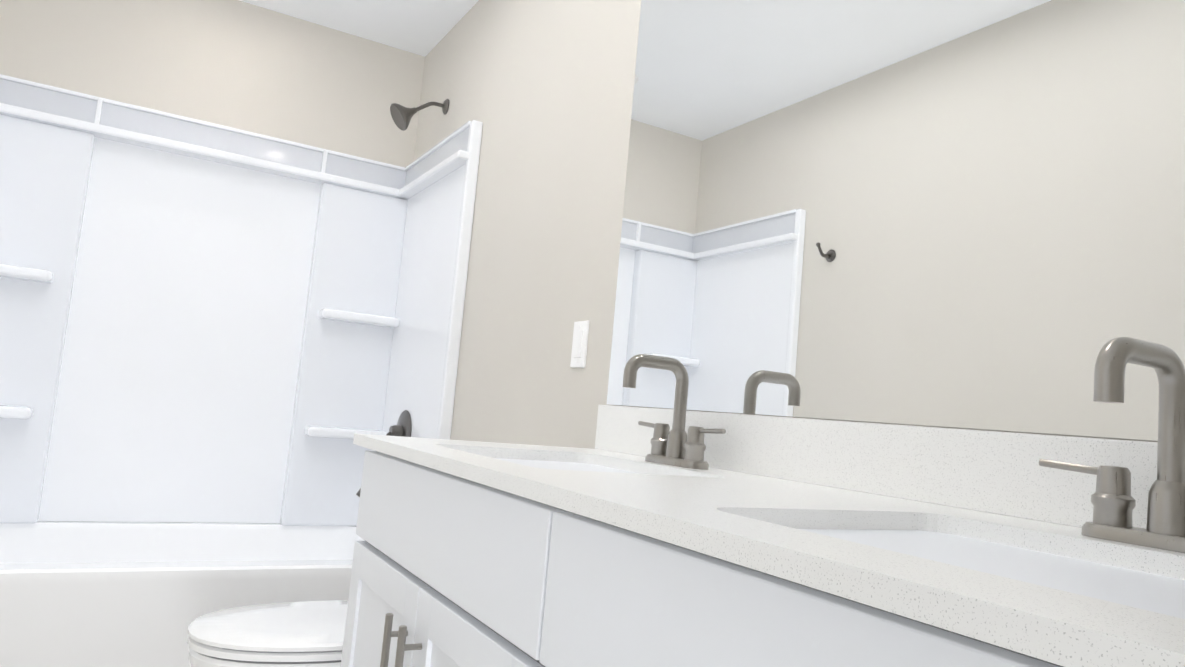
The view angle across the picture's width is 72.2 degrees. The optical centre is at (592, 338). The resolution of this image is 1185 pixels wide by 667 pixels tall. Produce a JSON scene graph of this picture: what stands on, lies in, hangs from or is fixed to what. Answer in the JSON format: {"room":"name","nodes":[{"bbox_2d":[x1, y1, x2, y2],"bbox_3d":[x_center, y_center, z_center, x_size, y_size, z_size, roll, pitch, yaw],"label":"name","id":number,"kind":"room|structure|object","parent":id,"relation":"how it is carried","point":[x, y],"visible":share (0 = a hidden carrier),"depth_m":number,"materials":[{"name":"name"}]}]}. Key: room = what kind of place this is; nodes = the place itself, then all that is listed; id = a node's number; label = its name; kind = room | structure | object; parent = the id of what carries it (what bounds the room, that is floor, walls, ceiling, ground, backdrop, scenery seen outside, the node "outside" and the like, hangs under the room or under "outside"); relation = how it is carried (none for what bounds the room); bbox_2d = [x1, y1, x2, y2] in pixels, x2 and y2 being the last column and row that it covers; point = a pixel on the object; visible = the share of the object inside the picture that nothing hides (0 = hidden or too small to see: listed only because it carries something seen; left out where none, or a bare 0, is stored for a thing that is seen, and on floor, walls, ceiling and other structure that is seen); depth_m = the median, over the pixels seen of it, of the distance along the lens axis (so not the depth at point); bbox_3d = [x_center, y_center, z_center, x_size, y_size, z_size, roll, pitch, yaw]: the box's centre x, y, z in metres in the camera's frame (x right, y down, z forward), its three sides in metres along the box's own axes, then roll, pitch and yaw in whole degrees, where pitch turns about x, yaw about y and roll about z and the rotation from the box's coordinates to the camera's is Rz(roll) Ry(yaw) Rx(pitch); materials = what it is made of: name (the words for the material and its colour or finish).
{"room":"bathroom","nodes":[
{"label":"bathroom","id":0,"kind":"room"},
{"bbox_2d":[240,0,478,56],"bbox_3d":[-0.529,-1.428,1.678,1.724,0.100,3.612,8,-6,-29],"label":"ceiling","id":1,"kind":"structure","parent":0,"point":[422,27],"depth_m":3.20,"materials":[{"name":"white paint"}]},
{"bbox_2d":[0,0,1157,448],"bbox_3d":[0.235,-0.223,0.053,1.500,2.452,0.120,8,-6,-29],"label":"wall","id":2,"kind":"structure","parent":0,"point":[542,90],"depth_m":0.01,"materials":[{"name":"beige paint"}]},
{"bbox_2d":[570,320,589,367],"bbox_3d":[-0.032,0.013,1.991,0.008,0.115,0.070,8,-6,-29],"label":"light switch","id":3,"kind":"object","parent":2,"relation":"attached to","point":[579,344],"visible":1,"depth_m":1.98,"materials":[{"name":"white plastic"}]},
{"bbox_2d":[595,405,1080,520],"bbox_3d":[0.415,0.171,1.151,0.020,0.100,1.596,8,-6,-29],"label":"backsplash","id":4,"kind":"structure","parent":2,"relation":"attached to","point":[974,469],"depth_m":1.12,"materials":[{"name":"white stone"}]},
{"bbox_2d":[607,0,1184,440],"bbox_3d":[0.459,-0.405,1.228,0.009,1.061,1.522,8,-6,-29],"label":"mirror","id":5,"kind":"object","parent":2,"relation":"attached to","point":[969,214],"visible":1,"depth_m":1.18,"materials":[{"name":"clear glass"}]},
{"bbox_3d":[-0.626,1.052,1.030,1.924,0.050,4.462,8,-6,-29],"label":"floor","id":6,"kind":"structure","parent":0,"visible":0},
{"bbox_2d":[0,74,482,666],"bbox_3d":[-1.301,0.036,2.673,1.521,2.147,0.811,8,-6,-29],"label":"shower","id":7,"kind":"object","parent":6,"relation":"on","point":[220,346],"visible":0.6,"depth_m":2.94,"materials":[{"name":"plastic"}]},
{"bbox_2d":[187,600,347,666],"bbox_3d":[-0.555,0.722,1.948,0.760,0.785,0.450,8,-6,-29],"label":"toilet","id":8,"kind":"object","parent":6,"relation":"on","point":[301,634],"visible":0.19,"depth_m":1.75,"materials":[{"name":"ceramic"}]},
{"bbox_2d":[341,437,1180,666],"bbox_3d":[0.134,0.643,0.963,0.574,0.881,1.584,8,-6,-29],"label":"bathroom vanity","id":9,"kind":"object","parent":6,"relation":"on","point":[679,535],"depth_m":0.78,"materials":[{"name":"white wood"}]},
{"bbox_2d":[354,433,1184,666],"bbox_3d":[0.177,0.198,1.013,0.558,0.020,1.596,8,-6,-29],"label":"countertop","id":10,"kind":"structure","parent":9,"relation":"on","point":[711,501],"depth_m":0.71,"materials":[{"name":"white stone"}]},
{"bbox_2d":[457,445,684,472],"bbox_3d":[-0.046,0.286,1.336,0.378,0.159,0.492,8,-6,-29],"label":"sink","id":11,"kind":"object","parent":10,"relation":"in","point":[534,456],"depth_m":1.53,"materials":[{"name":"white ceramic"}]},
{"bbox_2d":[613,354,728,468],"bbox_3d":[0.115,0.126,1.435,0.149,0.189,0.254,8,-6,-29],"label":"faucet","id":12,"kind":"object","parent":10,"relation":"on","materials":[{"name":"silver metal"}]},
{"bbox_2d":[741,509,1184,608],"bbox_3d":[0.348,0.257,0.649,0.378,0.159,0.492,8,-6,-29],"label":"sink","id":13,"kind":"object","parent":10,"relation":"in","point":[1133,574],"depth_m":0.78,"materials":[{"name":"white ceramic"}]},
{"bbox_2d":[1033,337,1184,548],"bbox_3d":[0.510,0.097,0.749,0.149,0.189,0.254,8,-6,-29],"label":"faucet","id":14,"kind":"object","parent":10,"relation":"on","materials":[{"name":"silver metal"}]}
]}

